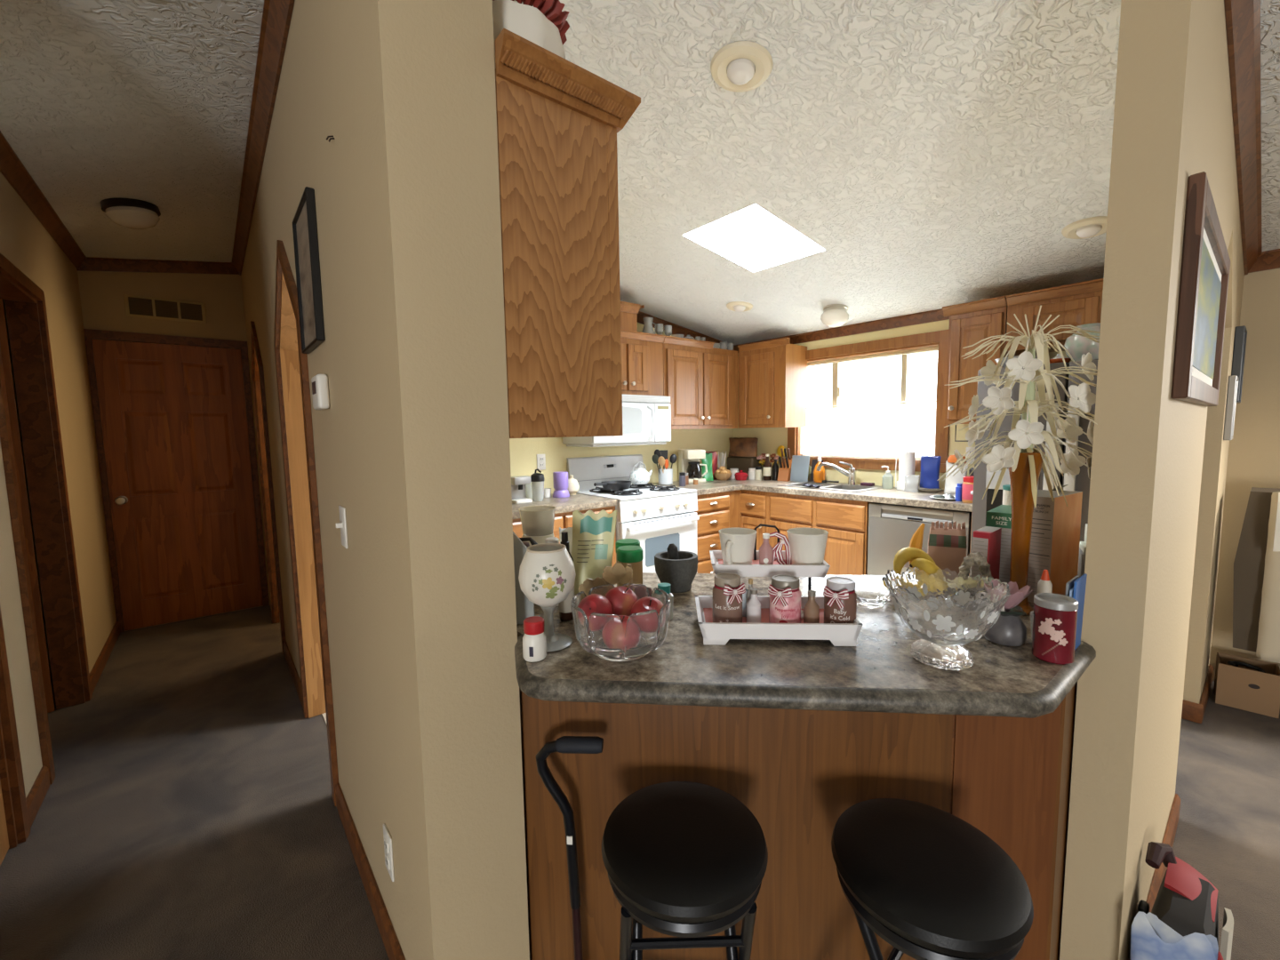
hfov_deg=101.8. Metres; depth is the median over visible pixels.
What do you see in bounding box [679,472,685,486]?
spice jar
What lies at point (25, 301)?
trim
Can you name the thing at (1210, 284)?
print
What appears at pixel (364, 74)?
wall
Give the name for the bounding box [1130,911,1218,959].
shopping bag
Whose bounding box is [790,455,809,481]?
cutting board
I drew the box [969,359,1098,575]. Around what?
refrigerator
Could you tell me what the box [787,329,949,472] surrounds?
trim
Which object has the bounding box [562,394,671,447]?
microwave
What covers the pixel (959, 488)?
tub
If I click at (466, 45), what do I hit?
wall
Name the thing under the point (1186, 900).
tool bag
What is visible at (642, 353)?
upper cabinet
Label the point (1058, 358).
lidded dish
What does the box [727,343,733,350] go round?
glass vessel
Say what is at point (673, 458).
serving spoon
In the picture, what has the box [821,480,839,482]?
dish brush
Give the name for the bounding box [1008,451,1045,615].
vase
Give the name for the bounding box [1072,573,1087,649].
booklet
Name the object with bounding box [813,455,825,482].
dish soap
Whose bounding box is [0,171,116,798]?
wall
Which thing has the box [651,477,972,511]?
countertop
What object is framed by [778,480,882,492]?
sink
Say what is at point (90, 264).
trim
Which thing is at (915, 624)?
flower
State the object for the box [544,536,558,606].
pill bottle
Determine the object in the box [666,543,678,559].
pestle
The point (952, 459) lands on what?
band
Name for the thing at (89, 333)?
trim
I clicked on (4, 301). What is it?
wall
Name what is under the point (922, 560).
banana bunch
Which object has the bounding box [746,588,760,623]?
bottle
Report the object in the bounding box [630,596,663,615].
apple
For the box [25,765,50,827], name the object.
baseboard
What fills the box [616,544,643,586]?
spice jar
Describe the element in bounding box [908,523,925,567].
banana
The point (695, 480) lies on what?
spice jar
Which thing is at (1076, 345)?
ceramic vase
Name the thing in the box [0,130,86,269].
trim
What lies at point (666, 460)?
spatula
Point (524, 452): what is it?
wall
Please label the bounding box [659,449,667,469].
turner
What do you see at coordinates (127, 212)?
dome light
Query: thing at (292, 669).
baseboard
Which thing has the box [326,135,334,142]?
wall hook
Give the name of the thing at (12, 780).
trim
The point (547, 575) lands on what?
bowl
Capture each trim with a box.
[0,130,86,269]
[0,252,92,783]
[0,606,30,848]
[76,256,239,274]
[83,328,269,631]
[232,0,294,275]
[250,320,285,654]
[273,240,338,806]
[636,311,734,350]
[734,308,949,351]
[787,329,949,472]
[1224,0,1261,275]
[1248,248,1279,272]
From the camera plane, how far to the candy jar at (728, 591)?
1.12 m
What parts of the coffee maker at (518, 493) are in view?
spout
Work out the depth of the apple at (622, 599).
1.09 m
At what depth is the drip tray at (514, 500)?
3.37 m
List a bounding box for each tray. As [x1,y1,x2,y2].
[512,498,532,503]
[695,523,862,646]
[709,550,830,577]
[918,487,943,492]
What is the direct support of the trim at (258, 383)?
attached to the wall at (364, 74)
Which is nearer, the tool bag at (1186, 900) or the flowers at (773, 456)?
the tool bag at (1186, 900)
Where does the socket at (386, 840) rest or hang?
attached to the wall outlet at (388, 840)
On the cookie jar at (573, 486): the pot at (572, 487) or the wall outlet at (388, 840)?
the pot at (572, 487)
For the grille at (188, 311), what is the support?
attached to the air vent at (136, 306)
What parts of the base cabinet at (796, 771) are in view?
panel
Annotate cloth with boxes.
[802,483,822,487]
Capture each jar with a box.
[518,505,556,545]
[567,474,579,495]
[615,538,639,586]
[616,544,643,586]
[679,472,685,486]
[685,472,688,484]
[693,478,698,484]
[712,572,745,623]
[748,471,754,479]
[754,466,761,479]
[768,574,801,623]
[823,576,856,623]
[961,476,973,503]
[1002,484,1011,505]
[1032,592,1078,664]
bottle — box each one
[522,616,546,662]
[530,468,544,501]
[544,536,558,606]
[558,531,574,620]
[657,583,673,620]
[745,578,752,617]
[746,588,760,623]
[759,533,773,564]
[762,454,771,480]
[772,459,778,480]
[803,590,819,623]
[881,472,893,488]
[1037,569,1052,593]
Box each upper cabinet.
[494,28,640,438]
[620,328,665,395]
[663,336,738,429]
[737,337,807,428]
[942,296,1019,423]
[1005,278,1103,354]
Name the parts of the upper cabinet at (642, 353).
door, door, crown moulding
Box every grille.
[128,296,152,316]
[154,299,178,318]
[179,302,202,320]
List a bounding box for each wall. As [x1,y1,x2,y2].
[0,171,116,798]
[2,298,51,672]
[77,271,269,631]
[240,0,482,959]
[436,0,529,959]
[509,322,733,493]
[733,268,1279,680]
[1059,0,1244,959]
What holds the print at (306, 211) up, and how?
attached to the framed picture at (304, 221)
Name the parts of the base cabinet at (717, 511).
drawer, drawer, drawer, drawer, cup pull, cup pull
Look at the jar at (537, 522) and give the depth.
1.44 m
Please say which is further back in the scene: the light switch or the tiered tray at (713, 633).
the light switch
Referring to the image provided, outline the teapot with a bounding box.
[629,461,652,484]
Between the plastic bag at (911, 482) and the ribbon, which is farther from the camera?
the plastic bag at (911, 482)
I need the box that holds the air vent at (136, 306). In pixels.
[123,294,206,323]
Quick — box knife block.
[777,448,791,481]
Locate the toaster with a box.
[968,467,974,476]
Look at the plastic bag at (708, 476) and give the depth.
4.67 m
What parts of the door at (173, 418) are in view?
knob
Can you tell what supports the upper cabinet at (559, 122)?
attached to the wall at (466, 45)
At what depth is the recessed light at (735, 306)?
3.86 m
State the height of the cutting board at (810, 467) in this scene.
0.169 m
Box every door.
[0,296,54,712]
[0,781,9,865]
[91,338,263,631]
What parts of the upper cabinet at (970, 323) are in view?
crown moulding, door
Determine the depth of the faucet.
4.09 m
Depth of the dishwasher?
3.36 m
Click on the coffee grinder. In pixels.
(560, 479)
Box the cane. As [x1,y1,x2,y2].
[536,736,603,959]
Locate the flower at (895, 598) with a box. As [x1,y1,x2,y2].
[889,594,899,612]
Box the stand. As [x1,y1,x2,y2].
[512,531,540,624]
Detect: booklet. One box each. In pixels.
[1065,575,1079,596]
[1069,586,1073,597]
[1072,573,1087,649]
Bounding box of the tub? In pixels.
[955,483,962,501]
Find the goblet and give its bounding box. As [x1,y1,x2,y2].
[518,543,575,652]
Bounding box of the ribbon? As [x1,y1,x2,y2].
[769,531,791,564]
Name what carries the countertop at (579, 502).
on the base cabinet at (563, 520)
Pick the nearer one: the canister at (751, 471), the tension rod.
the tension rod
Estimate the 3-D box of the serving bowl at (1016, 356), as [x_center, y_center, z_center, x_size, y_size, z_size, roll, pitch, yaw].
[2.008,-0.620,2.762,0.210,0.055,0.210,-5,7,-39]
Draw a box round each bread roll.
[719,466,726,470]
[719,470,727,473]
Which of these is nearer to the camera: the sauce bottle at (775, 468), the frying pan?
the frying pan
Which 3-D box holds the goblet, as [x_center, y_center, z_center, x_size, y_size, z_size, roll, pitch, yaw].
[-0.196,0.246,1.108,0.120,0.210,0.121,-5,7,-39]
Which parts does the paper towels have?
tension arm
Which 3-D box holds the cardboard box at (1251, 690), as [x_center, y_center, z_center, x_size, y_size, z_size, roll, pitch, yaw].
[2.918,0.981,2.505,0.180,0.200,0.195,-6,7,-44]
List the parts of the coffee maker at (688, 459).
carafe lid, hot plate, carafe handle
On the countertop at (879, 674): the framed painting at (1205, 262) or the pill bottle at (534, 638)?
the pill bottle at (534, 638)
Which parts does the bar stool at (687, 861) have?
leg, leg, leg, leg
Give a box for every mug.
[719,528,756,564]
[786,528,828,565]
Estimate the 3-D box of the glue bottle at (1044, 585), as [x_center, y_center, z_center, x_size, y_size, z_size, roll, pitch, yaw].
[0.959,0.266,1.233,0.028,0.110,0.028,-5,7,-39]
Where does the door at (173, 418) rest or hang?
in the wall at (101, 292)
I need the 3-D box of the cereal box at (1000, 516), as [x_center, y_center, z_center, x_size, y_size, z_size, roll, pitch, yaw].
[1.039,0.189,1.468,0.172,0.216,0.073,-6,7,-44]
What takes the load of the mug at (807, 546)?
on the tiered tray at (713, 633)
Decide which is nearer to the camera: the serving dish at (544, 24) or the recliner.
the serving dish at (544, 24)
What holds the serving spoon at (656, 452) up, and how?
in the utensil crock
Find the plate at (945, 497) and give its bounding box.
[930,493,955,500]
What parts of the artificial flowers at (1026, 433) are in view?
stem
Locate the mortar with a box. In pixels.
[654,550,697,592]
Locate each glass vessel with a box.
[641,317,655,334]
[656,323,663,335]
[664,325,671,335]
[671,334,684,337]
[684,335,695,339]
[712,343,720,348]
[720,341,727,349]
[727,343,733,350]
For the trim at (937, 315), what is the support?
attached to the wall at (1253, 459)
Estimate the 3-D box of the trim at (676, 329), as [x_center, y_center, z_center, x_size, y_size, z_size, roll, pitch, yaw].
[-0.426,-1.376,3.922,3.500,0.576,0.055,-5,7,-39]
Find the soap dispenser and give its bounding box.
[881,465,893,488]
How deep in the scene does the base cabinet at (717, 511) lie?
4.10 m
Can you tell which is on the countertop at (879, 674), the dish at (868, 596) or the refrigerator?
the dish at (868, 596)
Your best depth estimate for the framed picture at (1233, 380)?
2.27 m
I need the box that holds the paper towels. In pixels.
[894,448,915,490]
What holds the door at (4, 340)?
in the wall at (25, 242)
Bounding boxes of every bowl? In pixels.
[518,545,575,607]
[571,584,671,661]
[712,472,732,479]
[882,566,1011,670]
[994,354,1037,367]
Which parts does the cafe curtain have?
curtain rod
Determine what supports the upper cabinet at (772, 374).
attached to the wall at (1253, 459)
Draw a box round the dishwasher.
[867,502,971,575]
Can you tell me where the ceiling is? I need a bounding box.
[0,0,1279,344]
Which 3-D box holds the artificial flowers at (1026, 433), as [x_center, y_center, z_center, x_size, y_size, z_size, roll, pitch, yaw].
[0.923,-0.147,1.222,0.371,0.496,0.390,3,6,34]
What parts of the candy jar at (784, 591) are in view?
lid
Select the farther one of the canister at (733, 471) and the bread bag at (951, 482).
the canister at (733, 471)
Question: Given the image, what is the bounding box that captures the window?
[802,345,938,459]
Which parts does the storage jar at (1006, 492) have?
lid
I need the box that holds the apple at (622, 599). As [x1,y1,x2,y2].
[605,585,638,615]
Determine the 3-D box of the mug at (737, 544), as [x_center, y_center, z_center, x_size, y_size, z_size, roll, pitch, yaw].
[0.229,0.166,1.245,0.100,0.088,0.090,-3,6,-21]
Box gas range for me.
[566,454,699,573]
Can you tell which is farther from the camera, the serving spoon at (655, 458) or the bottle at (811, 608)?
the serving spoon at (655, 458)
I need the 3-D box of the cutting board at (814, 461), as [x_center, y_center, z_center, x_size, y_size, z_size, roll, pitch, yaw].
[1.500,-0.084,4.417,0.042,0.198,0.100,-5,7,-39]
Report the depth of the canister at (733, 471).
4.78 m
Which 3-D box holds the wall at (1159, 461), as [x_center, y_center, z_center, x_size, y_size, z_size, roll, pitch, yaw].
[1.965,-0.111,1.860,2.600,2.532,0.095,-5,7,-39]
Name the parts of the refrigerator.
dispenser panel, handle, handle, fridge door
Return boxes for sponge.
[860,482,874,486]
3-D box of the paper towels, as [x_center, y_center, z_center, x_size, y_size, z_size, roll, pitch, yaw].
[1.923,-0.083,3.752,0.123,0.305,0.129,-2,5,-7]
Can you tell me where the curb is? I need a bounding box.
[693,229,815,263]
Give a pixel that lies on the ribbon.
(777, 548)
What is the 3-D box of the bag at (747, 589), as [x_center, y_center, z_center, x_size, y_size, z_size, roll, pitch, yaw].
[0.222,0.282,1.207,0.077,0.063,0.038,-1,5,4]
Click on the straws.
(723, 460)
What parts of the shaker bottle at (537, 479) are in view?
lid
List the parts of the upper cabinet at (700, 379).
door, crown moulding, door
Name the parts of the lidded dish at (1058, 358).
lid, dish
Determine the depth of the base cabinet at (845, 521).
3.69 m
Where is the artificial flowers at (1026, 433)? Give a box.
[936,304,1100,507]
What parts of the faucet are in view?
spout, lever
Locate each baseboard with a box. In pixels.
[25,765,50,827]
[89,621,120,694]
[283,640,303,708]
[335,783,405,959]
[1146,793,1180,912]
[1181,699,1203,723]
[1199,664,1213,722]
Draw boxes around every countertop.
[512,493,617,519]
[514,572,1095,718]
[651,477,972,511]
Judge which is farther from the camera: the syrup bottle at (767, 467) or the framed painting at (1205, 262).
the syrup bottle at (767, 467)
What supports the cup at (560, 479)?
on the coffee grinder
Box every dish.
[492,0,569,68]
[855,583,891,608]
[1049,352,1071,363]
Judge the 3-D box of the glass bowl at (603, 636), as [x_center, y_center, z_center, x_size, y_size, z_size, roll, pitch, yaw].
[-0.038,0.296,1.066,0.202,0.113,0.202,3,7,39]
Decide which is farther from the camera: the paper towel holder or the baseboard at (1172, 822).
the paper towel holder
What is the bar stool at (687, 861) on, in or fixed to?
on the floor
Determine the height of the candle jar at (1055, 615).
0.119 m
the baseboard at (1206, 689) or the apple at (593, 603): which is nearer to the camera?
the apple at (593, 603)
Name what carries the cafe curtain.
hanging from the wall at (1253, 459)
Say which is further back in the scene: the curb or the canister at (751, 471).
the canister at (751, 471)
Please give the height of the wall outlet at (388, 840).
0.116 m
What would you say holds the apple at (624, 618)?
in the glass bowl at (603, 636)
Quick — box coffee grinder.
[552,471,569,497]
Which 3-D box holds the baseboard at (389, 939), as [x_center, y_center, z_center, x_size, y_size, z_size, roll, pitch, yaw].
[-0.772,1.193,1.504,0.014,0.085,1.090,-5,7,-39]
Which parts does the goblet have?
painted yellow flower, stem, painted plum flower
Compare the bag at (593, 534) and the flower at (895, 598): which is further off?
the bag at (593, 534)
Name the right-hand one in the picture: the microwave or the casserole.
the casserole
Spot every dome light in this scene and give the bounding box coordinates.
[100,197,160,229]
[820,304,848,327]
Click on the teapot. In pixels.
(639, 476)
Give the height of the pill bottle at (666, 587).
0.084 m
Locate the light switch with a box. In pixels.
[335,505,348,548]
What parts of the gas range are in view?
knob, knob, control panel, oven door, knob, oven handle, knob, knob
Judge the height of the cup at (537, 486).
0.135 m
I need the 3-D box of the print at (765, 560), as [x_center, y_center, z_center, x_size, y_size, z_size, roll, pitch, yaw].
[0.292,0.195,1.204,0.015,0.028,0.002,0,5,14]
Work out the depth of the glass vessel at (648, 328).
4.08 m
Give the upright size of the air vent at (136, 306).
0.150 m
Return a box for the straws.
[717,451,726,467]
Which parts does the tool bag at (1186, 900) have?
light panel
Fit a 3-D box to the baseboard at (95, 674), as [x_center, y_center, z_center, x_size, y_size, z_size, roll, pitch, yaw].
[-3.314,1.073,3.228,0.014,0.085,1.210,-5,7,-39]
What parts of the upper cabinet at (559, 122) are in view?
panel, crown moulding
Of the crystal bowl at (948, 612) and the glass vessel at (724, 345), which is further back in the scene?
the glass vessel at (724, 345)
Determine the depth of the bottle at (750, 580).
1.18 m
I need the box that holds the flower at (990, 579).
[988,576,1001,583]
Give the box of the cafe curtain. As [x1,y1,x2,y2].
[800,400,936,456]
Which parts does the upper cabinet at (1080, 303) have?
crown moulding, door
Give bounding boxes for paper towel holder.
[954,424,975,441]
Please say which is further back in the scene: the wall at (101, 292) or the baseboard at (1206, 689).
the wall at (101, 292)
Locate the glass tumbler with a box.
[525,483,532,498]
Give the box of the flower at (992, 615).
[987,610,998,623]
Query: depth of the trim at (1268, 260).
2.49 m
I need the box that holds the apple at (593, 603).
[577,593,612,620]
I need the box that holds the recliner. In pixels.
[1232,487,1279,663]
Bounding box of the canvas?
[1231,325,1247,403]
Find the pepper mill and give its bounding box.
[519,536,537,547]
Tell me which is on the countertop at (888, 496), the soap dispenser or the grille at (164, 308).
the soap dispenser
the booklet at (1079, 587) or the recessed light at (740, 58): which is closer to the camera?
the booklet at (1079, 587)
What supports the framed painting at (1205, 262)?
attached to the wall at (1159, 461)
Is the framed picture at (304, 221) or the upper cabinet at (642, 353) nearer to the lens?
the framed picture at (304, 221)
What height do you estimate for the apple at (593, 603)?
0.072 m
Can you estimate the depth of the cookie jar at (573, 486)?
3.74 m
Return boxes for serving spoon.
[652,454,660,473]
[654,449,661,469]
[669,454,676,468]
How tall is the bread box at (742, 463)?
0.195 m
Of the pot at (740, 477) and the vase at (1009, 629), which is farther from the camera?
the pot at (740, 477)
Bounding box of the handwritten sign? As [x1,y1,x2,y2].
[1272,492,1279,551]
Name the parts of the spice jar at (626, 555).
lid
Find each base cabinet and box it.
[512,505,615,567]
[519,681,1077,959]
[694,489,741,573]
[740,489,768,550]
[768,492,871,575]
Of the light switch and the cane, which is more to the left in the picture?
the light switch
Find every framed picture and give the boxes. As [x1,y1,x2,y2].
[292,186,325,353]
[1223,375,1238,439]
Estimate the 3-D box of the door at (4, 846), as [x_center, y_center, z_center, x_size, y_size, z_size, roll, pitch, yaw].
[-1.894,0.247,1.340,0.035,2.020,0.768,-5,7,-39]
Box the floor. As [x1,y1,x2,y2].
[0,605,1279,959]
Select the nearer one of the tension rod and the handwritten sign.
the handwritten sign
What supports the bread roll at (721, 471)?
in the fruit bowl at (719, 476)
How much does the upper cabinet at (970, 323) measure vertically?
0.741 m
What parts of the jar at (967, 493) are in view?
lid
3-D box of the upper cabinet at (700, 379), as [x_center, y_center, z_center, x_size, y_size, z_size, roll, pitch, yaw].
[0.449,-0.804,4.485,0.900,0.722,0.373,-5,7,-39]
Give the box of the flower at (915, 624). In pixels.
[908,617,922,631]
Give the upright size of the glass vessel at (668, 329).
0.155 m
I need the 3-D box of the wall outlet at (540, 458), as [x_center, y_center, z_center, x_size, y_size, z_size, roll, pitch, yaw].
[-0.721,-0.132,3.806,0.070,0.116,0.009,-5,7,-39]
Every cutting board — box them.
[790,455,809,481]
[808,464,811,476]
[809,459,823,480]
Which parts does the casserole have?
lid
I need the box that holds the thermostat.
[311,374,329,409]
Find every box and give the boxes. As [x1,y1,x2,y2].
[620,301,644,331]
[727,456,760,478]
[971,526,1001,579]
[986,504,1011,583]
[1027,484,1082,603]
[1077,523,1087,577]
[1213,652,1279,718]
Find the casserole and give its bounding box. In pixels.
[734,470,748,480]
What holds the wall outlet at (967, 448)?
attached to the wall at (1253, 459)
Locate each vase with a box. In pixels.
[984,579,1032,646]
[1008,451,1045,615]
[1064,322,1100,360]
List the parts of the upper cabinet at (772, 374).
door, crown moulding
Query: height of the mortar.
0.097 m
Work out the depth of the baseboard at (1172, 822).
1.61 m
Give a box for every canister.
[522,532,554,545]
[729,468,738,479]
[748,467,755,479]
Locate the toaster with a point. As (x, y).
(972, 468)
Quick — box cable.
[1227,660,1265,672]
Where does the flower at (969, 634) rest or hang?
on the crystal bowl at (948, 612)
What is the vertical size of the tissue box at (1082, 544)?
0.170 m
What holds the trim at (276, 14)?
attached to the wall at (364, 74)
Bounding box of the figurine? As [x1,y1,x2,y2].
[958,552,1007,583]
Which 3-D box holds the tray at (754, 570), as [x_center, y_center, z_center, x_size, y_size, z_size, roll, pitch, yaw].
[0.304,0.201,1.261,0.265,0.028,0.150,0,5,6]
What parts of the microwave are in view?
door, handle, control panel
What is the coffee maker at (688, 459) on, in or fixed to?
on the countertop at (888, 496)
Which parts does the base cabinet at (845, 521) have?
door, drawer, door, drawer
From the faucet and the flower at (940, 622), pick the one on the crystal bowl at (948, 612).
the flower at (940, 622)
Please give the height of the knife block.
0.284 m
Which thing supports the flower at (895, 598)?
on the crystal bowl at (948, 612)
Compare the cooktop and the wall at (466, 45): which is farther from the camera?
the cooktop
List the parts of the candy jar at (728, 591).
lid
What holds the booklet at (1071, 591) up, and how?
on the countertop at (879, 674)
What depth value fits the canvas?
2.36 m
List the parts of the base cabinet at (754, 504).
cup pull, drawer, door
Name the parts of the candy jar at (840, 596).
lid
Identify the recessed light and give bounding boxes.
[710,40,772,92]
[726,301,752,311]
[1061,216,1107,239]
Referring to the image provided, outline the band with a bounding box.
[947,454,966,463]
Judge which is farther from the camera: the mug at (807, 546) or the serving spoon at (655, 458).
the serving spoon at (655, 458)
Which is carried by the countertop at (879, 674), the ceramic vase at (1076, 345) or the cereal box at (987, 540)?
the cereal box at (987, 540)
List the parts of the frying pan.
handle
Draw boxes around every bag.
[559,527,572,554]
[571,509,617,595]
[701,452,713,480]
[705,451,717,479]
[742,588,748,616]
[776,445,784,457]
[904,474,919,492]
[927,520,967,574]
[944,460,967,494]
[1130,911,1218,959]
[1137,841,1233,959]
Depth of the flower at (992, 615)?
0.92 m
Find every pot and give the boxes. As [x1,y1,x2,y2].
[567,482,579,495]
[629,470,649,484]
[735,474,747,480]
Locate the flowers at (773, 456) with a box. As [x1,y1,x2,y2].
[756,453,779,471]
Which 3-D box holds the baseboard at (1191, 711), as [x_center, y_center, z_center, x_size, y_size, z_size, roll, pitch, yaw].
[2.507,1.056,2.393,0.014,0.085,0.109,-5,7,-39]
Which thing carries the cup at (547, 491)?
on the countertop at (579, 502)
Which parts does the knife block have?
knife handle, knife handle, knife handle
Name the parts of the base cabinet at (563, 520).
drawer, drawer, door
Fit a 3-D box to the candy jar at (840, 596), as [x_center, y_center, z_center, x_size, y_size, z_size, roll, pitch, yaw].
[0.428,0.267,1.116,0.076,0.104,0.068,-5,7,-39]
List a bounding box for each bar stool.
[601,781,767,959]
[831,798,1033,959]
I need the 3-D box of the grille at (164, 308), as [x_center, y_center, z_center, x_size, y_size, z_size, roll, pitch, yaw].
[-3.403,-1.228,3.740,0.120,0.116,0.007,-5,7,-39]
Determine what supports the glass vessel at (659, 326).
on the upper cabinet at (700, 379)
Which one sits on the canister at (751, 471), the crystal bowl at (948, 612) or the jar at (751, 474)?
the jar at (751, 474)
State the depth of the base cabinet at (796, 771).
1.15 m
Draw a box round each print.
[296,201,315,347]
[763,558,768,564]
[1192,237,1221,379]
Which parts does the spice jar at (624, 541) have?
lid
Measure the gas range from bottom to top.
1.165 m
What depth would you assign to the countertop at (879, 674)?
0.96 m
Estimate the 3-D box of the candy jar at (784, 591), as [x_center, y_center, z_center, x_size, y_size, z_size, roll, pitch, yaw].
[0.314,0.266,1.130,0.078,0.106,0.070,-5,7,-39]
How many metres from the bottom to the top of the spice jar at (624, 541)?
0.144 m
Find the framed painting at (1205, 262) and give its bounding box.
[1171,171,1230,406]
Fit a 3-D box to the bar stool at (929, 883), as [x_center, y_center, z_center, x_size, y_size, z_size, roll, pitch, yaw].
[0.502,0.958,0.927,0.304,0.626,0.340,-6,7,-44]
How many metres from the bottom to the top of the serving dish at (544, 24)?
0.207 m
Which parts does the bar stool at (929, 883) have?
leg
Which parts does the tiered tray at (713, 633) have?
loop handle, post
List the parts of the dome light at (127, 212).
lamp shade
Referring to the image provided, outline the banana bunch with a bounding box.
[881,547,941,586]
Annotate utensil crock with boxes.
[657,468,672,485]
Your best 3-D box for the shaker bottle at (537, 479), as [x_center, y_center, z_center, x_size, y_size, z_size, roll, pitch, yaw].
[-0.679,0.032,3.458,0.092,0.216,0.093,-5,7,-39]
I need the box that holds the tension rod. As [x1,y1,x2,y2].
[807,348,938,366]
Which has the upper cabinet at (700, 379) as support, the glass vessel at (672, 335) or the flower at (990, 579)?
the glass vessel at (672, 335)
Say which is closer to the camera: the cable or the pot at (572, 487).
the cable
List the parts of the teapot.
handle, lid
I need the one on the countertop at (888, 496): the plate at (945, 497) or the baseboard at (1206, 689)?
the plate at (945, 497)
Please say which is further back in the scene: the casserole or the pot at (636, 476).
the casserole
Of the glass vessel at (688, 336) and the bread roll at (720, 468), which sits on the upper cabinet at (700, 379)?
the glass vessel at (688, 336)
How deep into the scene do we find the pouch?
3.59 m
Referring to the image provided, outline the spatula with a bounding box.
[664,459,668,469]
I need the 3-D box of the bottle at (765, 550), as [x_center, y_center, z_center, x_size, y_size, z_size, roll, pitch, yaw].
[0.295,0.168,1.217,0.032,0.086,0.032,-5,7,-39]
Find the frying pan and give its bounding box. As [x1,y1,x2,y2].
[593,480,631,490]
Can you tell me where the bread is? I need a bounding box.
[578,562,652,596]
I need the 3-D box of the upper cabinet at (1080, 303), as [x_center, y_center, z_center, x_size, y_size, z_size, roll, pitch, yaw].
[2.525,-0.909,2.861,0.345,0.316,0.790,-5,7,-39]
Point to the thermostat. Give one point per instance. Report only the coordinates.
(320, 386)
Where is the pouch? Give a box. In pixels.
[919,456,940,488]
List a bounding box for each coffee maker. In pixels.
[511,475,532,503]
[678,448,707,483]
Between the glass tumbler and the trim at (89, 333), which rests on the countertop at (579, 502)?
the glass tumbler
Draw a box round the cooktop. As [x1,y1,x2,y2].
[576,485,696,501]
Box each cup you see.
[530,480,543,501]
[544,488,551,497]
[552,471,567,490]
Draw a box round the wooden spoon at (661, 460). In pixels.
[657,456,664,472]
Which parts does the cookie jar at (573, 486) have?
lid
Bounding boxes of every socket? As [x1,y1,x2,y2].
[384,836,388,853]
[384,852,390,870]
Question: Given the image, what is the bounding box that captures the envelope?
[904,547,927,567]
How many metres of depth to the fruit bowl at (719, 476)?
4.65 m
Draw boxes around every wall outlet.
[383,823,394,881]
[536,454,545,470]
[965,447,975,463]
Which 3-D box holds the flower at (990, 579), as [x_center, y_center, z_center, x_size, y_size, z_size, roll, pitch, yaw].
[0.820,0.245,1.220,0.047,0.024,0.043,0,5,6]
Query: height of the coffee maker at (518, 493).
0.170 m
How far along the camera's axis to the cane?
1.11 m
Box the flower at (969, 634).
[964,629,978,639]
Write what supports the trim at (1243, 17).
attached to the wall at (1159, 461)
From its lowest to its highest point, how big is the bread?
0.143 m
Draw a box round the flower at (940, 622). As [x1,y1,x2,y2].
[931,614,955,631]
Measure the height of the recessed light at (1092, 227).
0.053 m
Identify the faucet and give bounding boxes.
[816,461,856,485]
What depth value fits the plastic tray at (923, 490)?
3.58 m
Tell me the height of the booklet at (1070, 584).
0.142 m
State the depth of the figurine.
1.25 m
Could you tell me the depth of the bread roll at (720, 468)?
4.68 m
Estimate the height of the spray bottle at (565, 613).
0.213 m
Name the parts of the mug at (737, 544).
handle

